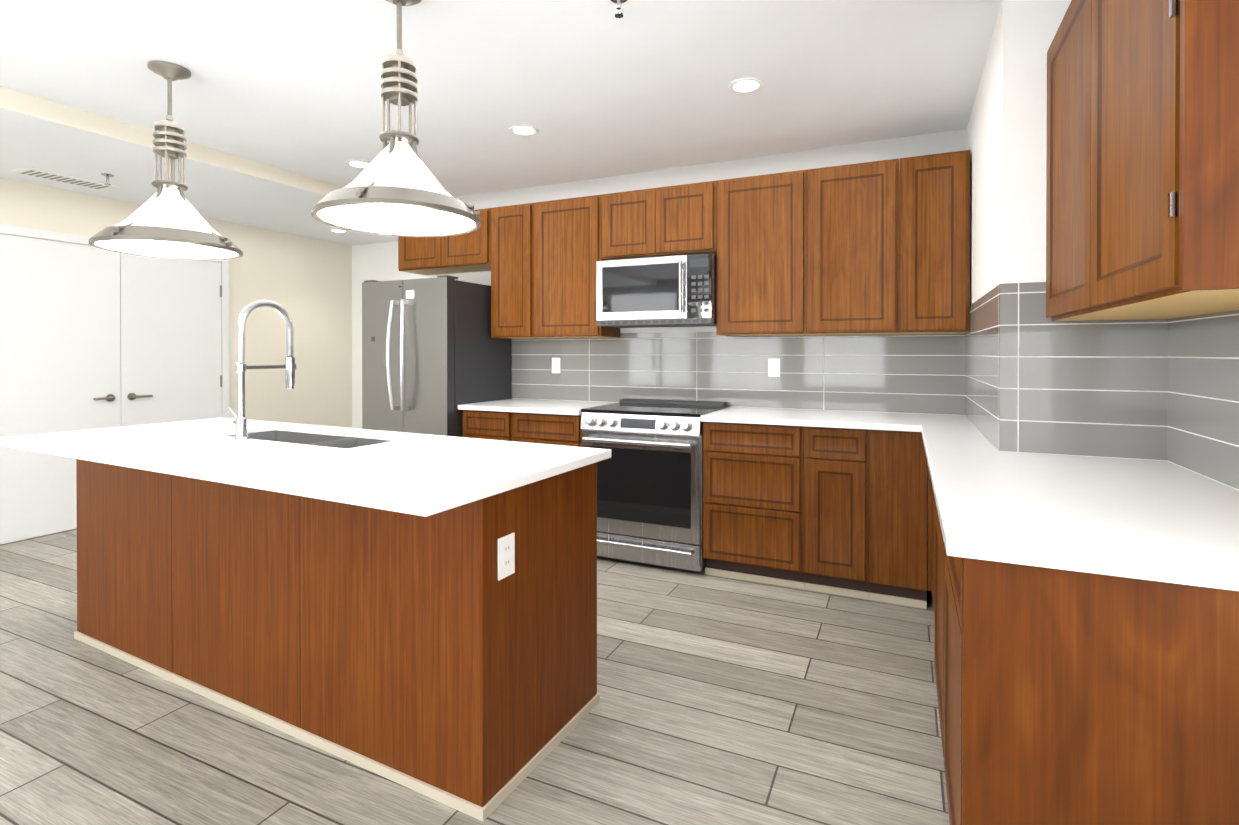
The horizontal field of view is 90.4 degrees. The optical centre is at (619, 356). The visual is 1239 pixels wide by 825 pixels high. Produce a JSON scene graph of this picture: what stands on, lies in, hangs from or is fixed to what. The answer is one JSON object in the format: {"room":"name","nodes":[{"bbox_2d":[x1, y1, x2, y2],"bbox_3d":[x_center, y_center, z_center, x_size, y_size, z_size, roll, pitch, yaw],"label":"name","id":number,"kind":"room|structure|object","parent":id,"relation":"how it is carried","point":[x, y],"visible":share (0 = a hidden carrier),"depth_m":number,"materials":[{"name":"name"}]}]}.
{"room":"kitchen","nodes":[
{"label":"kitchen","id":0,"kind":"room"},
{"bbox_2d":[0,177,351,544],"bbox_3d":[-4.524,-0.014,3.193,0.100,2.520,7.600,0,0,25],"label":"wall","id":1,"kind":"structure","parent":0,"point":[305,282],"depth_m":5.82,"materials":[{"name":"beige paint"}]},
{"bbox_2d":[0,224,229,543],"bbox_3d":[-3.758,0.183,4.646,0.064,2.110,1.640,0,0,25],"label":"closet double door","id":2,"kind":"structure","parent":1,"relation":"in","point":[91,337],"depth_m":4.46,"materials":[{"name":"white wood"}]},
{"bbox_2d":[0,86,397,245],"bbox_3d":[-3.804,-1.272,2.907,1.640,0.200,7.700,0,0,25],"label":"ceiling","id":3,"kind":"structure","parent":0,"point":[36,132],"depth_m":3.91,"materials":[{"name":"paint"}]},
{"bbox_2d":[10,167,118,190],"bbox_3d":[-3.669,-1.174,4.079,0.200,0.009,0.500,0,0,25],"label":"ceiling vent","id":4,"kind":"object","parent":3,"relation":"in","point":[42,174],"visible":1,"depth_m":4.04,"materials":[{"name":"white plastic"}]},
{"bbox_2d":[101,173,113,184],"bbox_3d":[-3.317,-1.145,3.982,0.068,0.066,0.068,0,0,25],"label":"sprinkler","id":5,"kind":"object","parent":3,"relation":"attached to","point":[106,175],"visible":1,"depth_m":3.98,"materials":[{"name":"silver metal"}]},
{"bbox_2d":[329,229,347,232],"bbox_3d":[-2.650,-1.184,5.801,0.170,0.008,0.170,0,0,25],"label":"recessed light","id":6,"kind":"object","parent":3,"relation":"in","point":[338,230],"visible":1,"depth_m":5.78,"materials":[{"name":"white plastic"}]},
{"bbox_2d":[352,241,409,428],"bbox_3d":[-2.110,-0.032,6.317,1.850,2.520,0.100,0,0,25],"label":"wall","id":7,"kind":"structure","parent":0,"point":[376,261],"depth_m":6.56,"materials":[{"name":"white paint"}]},
{"bbox_2d":[410,273,420,278],"bbox_3d":[-1.518,-0.027,5.514,0.100,2.520,0.840,0,0,25],"label":"wall","id":8,"kind":"structure","parent":0,"point":[412,276],"depth_m":5.14,"materials":[{"name":"white paint"}]},
{"bbox_2d":[0,529,949,824],"bbox_3d":[-1.656,1.303,1.926,6.375,0.100,7.700,0,0,25],"label":"floor","id":9,"kind":"structure","parent":0,"point":[728,701],"depth_m":2.05,"materials":[{"name":"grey wood"}]},
{"bbox_2d":[74,460,601,820],"bbox_3d":[-1.244,0.808,2.475,2.309,0.884,0.644,0,0,27],"label":"kitchen island","id":10,"kind":"object","parent":9,"relation":"on","point":[416,612],"depth_m":1.97,"materials":[{"name":"brown wood"}]},
{"bbox_2d":[0,417,610,519],"bbox_3d":[-1.300,0.350,2.377,2.394,0.030,0.908,0,0,27],"label":"island countertop","id":11,"kind":"structure","parent":10,"relation":"on","point":[412,474],"depth_m":2.02,"materials":[{"name":"white stone"}]},
{"bbox_2d":[224,428,395,447],"bbox_3d":[-1.337,0.458,2.626,0.985,0.213,0.389,0,0,27],"label":"sink","id":12,"kind":"object","parent":11,"relation":"in","point":[345,439],"depth_m":2.87,"materials":[{"name":"silver metal"}]},
{"bbox_2d":[498,533,514,580],"bbox_3d":[-0.322,0.569,1.752,0.007,0.116,0.072,0,0,27],"label":"outlet","id":13,"kind":"object","parent":10,"relation":"attached to","point":[506,541],"depth_m":1.75,"materials":[{"name":"white plastic"}]},
{"bbox_2d":[362,275,510,436],"bbox_3d":[-1.347,0.349,4.501,0.765,1.779,0.817,0,0,25],"label":"fridge","id":14,"kind":"object","parent":9,"relation":"on","point":[434,354],"visible":0.6,"depth_m":4.20,"materials":[{"name":"grey metal"}]},
{"bbox_2d":[463,411,509,440],"bbox_3d":[-0.761,0.799,4.358,0.409,0.882,0.612,0,0,25],"label":"base cabinet","id":15,"kind":"object","parent":9,"relation":"on","point":[493,425],"depth_m":4.07,"materials":[{"name":"brown wood"}]},
{"bbox_2d":[510,411,583,446],"bbox_3d":[-0.342,0.800,4.164,0.514,0.882,0.612,0,0,25],"label":"base cabinet","id":16,"kind":"object","parent":9,"relation":"on","point":[565,430],"depth_m":3.88,"materials":[{"name":"brown wood"}]},
{"bbox_2d":[458,399,611,414],"bbox_3d":[-0.536,0.340,4.235,0.925,0.032,0.643,0,0,25],"label":"countertop","id":17,"kind":"structure","parent":16,"relation":"on","point":[523,406],"depth_m":4.09,"materials":[{"name":"white stone"}]},
{"bbox_2d":[580,398,728,573],"bbox_3d":[0.226,0.770,3.860,0.762,0.945,0.681,0,0,25],"label":"range","id":18,"kind":"object","parent":9,"relation":"on","point":[650,492],"visible":0.88,"depth_m":3.59,"materials":[{"name":"silver metal"}]},
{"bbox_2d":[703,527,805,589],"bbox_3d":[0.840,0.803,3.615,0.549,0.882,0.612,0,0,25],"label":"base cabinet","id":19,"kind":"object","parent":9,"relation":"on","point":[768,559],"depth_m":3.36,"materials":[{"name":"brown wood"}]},
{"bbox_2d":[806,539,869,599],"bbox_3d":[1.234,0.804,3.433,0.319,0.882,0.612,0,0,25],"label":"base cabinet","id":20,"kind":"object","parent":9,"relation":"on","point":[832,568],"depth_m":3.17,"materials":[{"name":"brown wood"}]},
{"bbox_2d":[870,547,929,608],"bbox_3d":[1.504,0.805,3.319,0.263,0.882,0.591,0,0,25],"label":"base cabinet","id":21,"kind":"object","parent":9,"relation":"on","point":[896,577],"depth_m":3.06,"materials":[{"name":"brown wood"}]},
{"bbox_2d":[930,555,937,696],"bbox_3d":[1.340,0.813,1.857,0.667,0.882,0.595,0,0,25],"label":"base cabinet","id":22,"kind":"object","parent":9,"relation":"on","point":[933,558],"depth_m":2.20,"materials":[{"name":"brown wood"}]},
{"bbox_2d":[938,559,1238,824],"bbox_3d":[1.085,0.816,1.307,0.667,0.882,0.619,0,0,25],"label":"base cabinet","id":23,"kind":"object","parent":9,"relation":"on","point":[1086,643],"depth_m":1.09,"materials":[{"name":"brown wood"}]},
{"bbox_2d":[701,407,1238,594],"bbox_3d":[0.984,0.351,2.433,1.801,0.032,2.633,0,0,25],"label":"countertop","id":24,"kind":"structure","parent":23,"relation":"on","point":[915,484],"depth_m":2.00,"materials":[{"name":"white stone"}]},
{"bbox_2d":[0,0,1001,196],"bbox_3d":[-0.912,-1.315,1.566,4.735,0.100,7.700,0,0,25],"label":"ceiling","id":25,"kind":"structure","parent":0,"point":[590,89],"depth_m":2.78,"materials":[{"name":"paint"}]},
{"bbox_2d":[89,60,242,259],"bbox_3d":[-1.987,-0.862,2.717,0.548,0.818,0.548,0,0,25],"label":"pendant lamp","id":26,"kind":"object","parent":25,"relation":"hanging from","point":[166,220],"visible":1,"depth_m":2.66,"materials":[{"name":"silver metal"}]},
{"bbox_2d":[345,160,369,168],"bbox_3d":[-1.727,-1.274,4.082,0.170,0.008,0.170,0,0,25],"label":"recessed light","id":27,"kind":"object","parent":25,"relation":"in","point":[360,164],"visible":0.73,"depth_m":4.06,"materials":[{"name":"white plastic"}]},
{"bbox_2d":[311,0,480,236],"bbox_3d":[-0.761,-0.859,2.127,0.548,0.818,0.548,0,0,25],"label":"pendant lamp","id":28,"kind":"object","parent":25,"relation":"hanging from","point":[394,188],"visible":1,"depth_m":2.05,"materials":[{"name":"silver metal"}]},
{"bbox_2d":[509,125,538,136],"bbox_3d":[-0.537,-1.271,3.464,0.170,0.008,0.170,0,0,25],"label":"recessed light","id":29,"kind":"object","parent":25,"relation":"in","point":[524,130],"visible":1,"depth_m":3.46,"materials":[{"name":"white plastic"}]},
{"bbox_2d":[610,0,627,17],"bbox_3d":[-0.002,-1.235,2.169,0.068,0.066,0.068,0,0,25],"label":"sprinkler","id":30,"kind":"object","parent":25,"relation":"attached to","point":[620,14],"visible":1,"depth_m":2.17,"materials":[{"name":"silver metal"}]},
{"bbox_2d":[728,77,764,93],"bbox_3d":[0.595,-1.268,2.885,0.170,0.008,0.170,0,0,25],"label":"recessed light","id":31,"kind":"object","parent":25,"relation":"in","point":[749,85],"visible":1,"depth_m":2.88,"materials":[{"name":"white plastic"}]},
{"bbox_2d":[421,128,966,332],"bbox_3d":[0.423,-0.020,4.205,4.525,2.520,0.102,0,0,25],"label":"wall","id":32,"kind":"structure","parent":0,"point":[916,145],"depth_m":4.05,"materials":[{"name":"white paint"}]},
{"bbox_2d":[398,236,467,274],"bbox_3d":[-1.466,-0.871,4.836,0.439,0.405,0.322,0,0,25],"label":"upper cabinet","id":33,"kind":"object","parent":32,"relation":"attached to","point":[416,255],"depth_m":4.71,"materials":[{"name":"brown wood"}]},
{"bbox_2d":[442,209,485,271],"bbox_3d":[-1.068,-0.870,4.651,0.439,0.405,0.322,0,0,25],"label":"upper cabinet","id":34,"kind":"object","parent":32,"relation":"attached to","point":[464,252],"depth_m":4.52,"materials":[{"name":"brown wood"}]},
{"bbox_2d":[486,203,533,338],"bbox_3d":[-0.702,-0.604,4.483,0.364,0.936,0.322,0,0,25],"label":"upper cabinet","id":35,"kind":"object","parent":32,"relation":"attached to","point":[509,229],"depth_m":4.34,"materials":[{"name":"brown wood"}]},
{"bbox_2d":[534,194,619,337],"bbox_3d":[-0.299,-0.602,4.296,0.524,0.936,0.322,0,0,25],"label":"upper cabinet","id":36,"kind":"object","parent":32,"relation":"attached to","point":[567,232],"depth_m":4.15,"materials":[{"name":"brown wood"}]},
{"bbox_2d":[602,188,661,260],"bbox_3d":[0.117,-0.857,4.102,0.389,0.425,0.322,0,0,25],"label":"upper cabinet","id":37,"kind":"object","parent":32,"relation":"attached to","point":[629,218],"depth_m":3.95,"materials":[{"name":"brown wood"}]},
{"bbox_2d":[658,181,713,256],"bbox_3d":[0.470,-0.856,3.938,0.389,0.425,0.322,0,0,25],"label":"upper cabinet","id":38,"kind":"object","parent":32,"relation":"attached to","point":[686,211],"depth_m":3.79,"materials":[{"name":"brown wood"}]},
{"bbox_2d":[596,253,716,327],"bbox_3d":[0.268,-0.408,3.969,0.770,0.420,0.436,0,0,25],"label":"over-the-range microwave","id":39,"kind":"object","parent":38,"relation":"attached to","point":[672,291],"visible":0.98,"depth_m":3.80,"materials":[{"name":"grey metal"}]},
{"bbox_2d":[511,332,964,415],"bbox_3d":[0.549,0.109,4.090,3.070,0.544,0.006,0,0,25],"label":"wall tile","id":40,"kind":"structure","parent":32,"relation":"attached to","point":[909,373],"depth_m":3.94,"materials":[{"name":"grey tile"}]},
{"bbox_2d":[552,358,559,372],"bbox_3d":[-0.470,0.066,4.554,0.072,0.116,0.006,0,0,25],"label":"outlet","id":41,"kind":"object","parent":40,"relation":"attached to","point":[555,365],"visible":1,"depth_m":4.55,"materials":[{"name":"white plastic"}]},
{"bbox_2d":[768,358,779,376],"bbox_3d":[0.977,0.070,3.883,0.072,0.116,0.006,0,0,25],"label":"outlet","id":42,"kind":"object","parent":40,"relation":"attached to","point":[773,367],"visible":1,"depth_m":3.88,"materials":[{"name":"white plastic"}]},
{"bbox_2d":[714,169,809,335],"bbox_3d":[0.888,-0.599,3.745,0.529,0.936,0.322,0,0,25],"label":"upper cabinet","id":43,"kind":"object","parent":32,"relation":"attached to","point":[762,222],"depth_m":3.60,"materials":[{"name":"brown wood"}]},
{"bbox_2d":[810,158,901,334],"bbox_3d":[1.345,-0.598,3.533,0.480,0.936,0.322,0,0,25],"label":"upper cabinet","id":44,"kind":"object","parent":32,"relation":"attached to","point":[856,209],"depth_m":3.38,"materials":[{"name":"brown wood"}]},
{"bbox_2d":[902,150,969,333],"bbox_3d":[1.713,-0.597,3.363,0.331,0.936,0.322,0,0,25],"label":"upper cabinet","id":45,"kind":"object","parent":32,"relation":"attached to","point":[935,187],"depth_m":3.22,"materials":[{"name":"brown wood"}]},
{"bbox_2d":[967,0,1071,304],"bbox_3d":[1.861,-0.011,2.718,0.465,2.520,1.390,0,0,25],"label":"wall","id":46,"kind":"structure","parent":0,"point":[1007,136],"depth_m":2.17,"materials":[{"name":"white paint"}]},
{"bbox_2d":[1046,0,1186,320],"bbox_3d":[1.499,-0.588,1.792,0.330,0.936,0.570,0,0,25],"label":"upper cabinet","id":47,"kind":"object","parent":46,"relation":"attached to","point":[1064,54],"depth_m":1.89,"materials":[{"name":"brown wood"}]},
{"bbox_2d":[1082,0,1238,315],"bbox_3d":[1.255,-0.585,1.265,0.330,0.936,0.591,0,0,25],"label":"upper cabinet","id":48,"kind":"object","parent":46,"relation":"attached to","point":[1142,190],"depth_m":1.20,"materials":[{"name":"brown wood"}]},
{"bbox_3d":[0.990,0.003,0.167,0.100,2.520,6.750,0,0,25],"label":"wall","id":49,"kind":"structure","parent":0,"visible":0},
{"bbox_2d":[965,282,1238,490],"bbox_3d":[1.594,0.067,2.150,0.471,0.650,2.634,0,0,25],"label":"wall tile","id":50,"kind":"structure","parent":49,"relation":"attached to","point":[1037,381],"depth_m":2.06,"materials":[{"name":"grey tile"}]}
]}

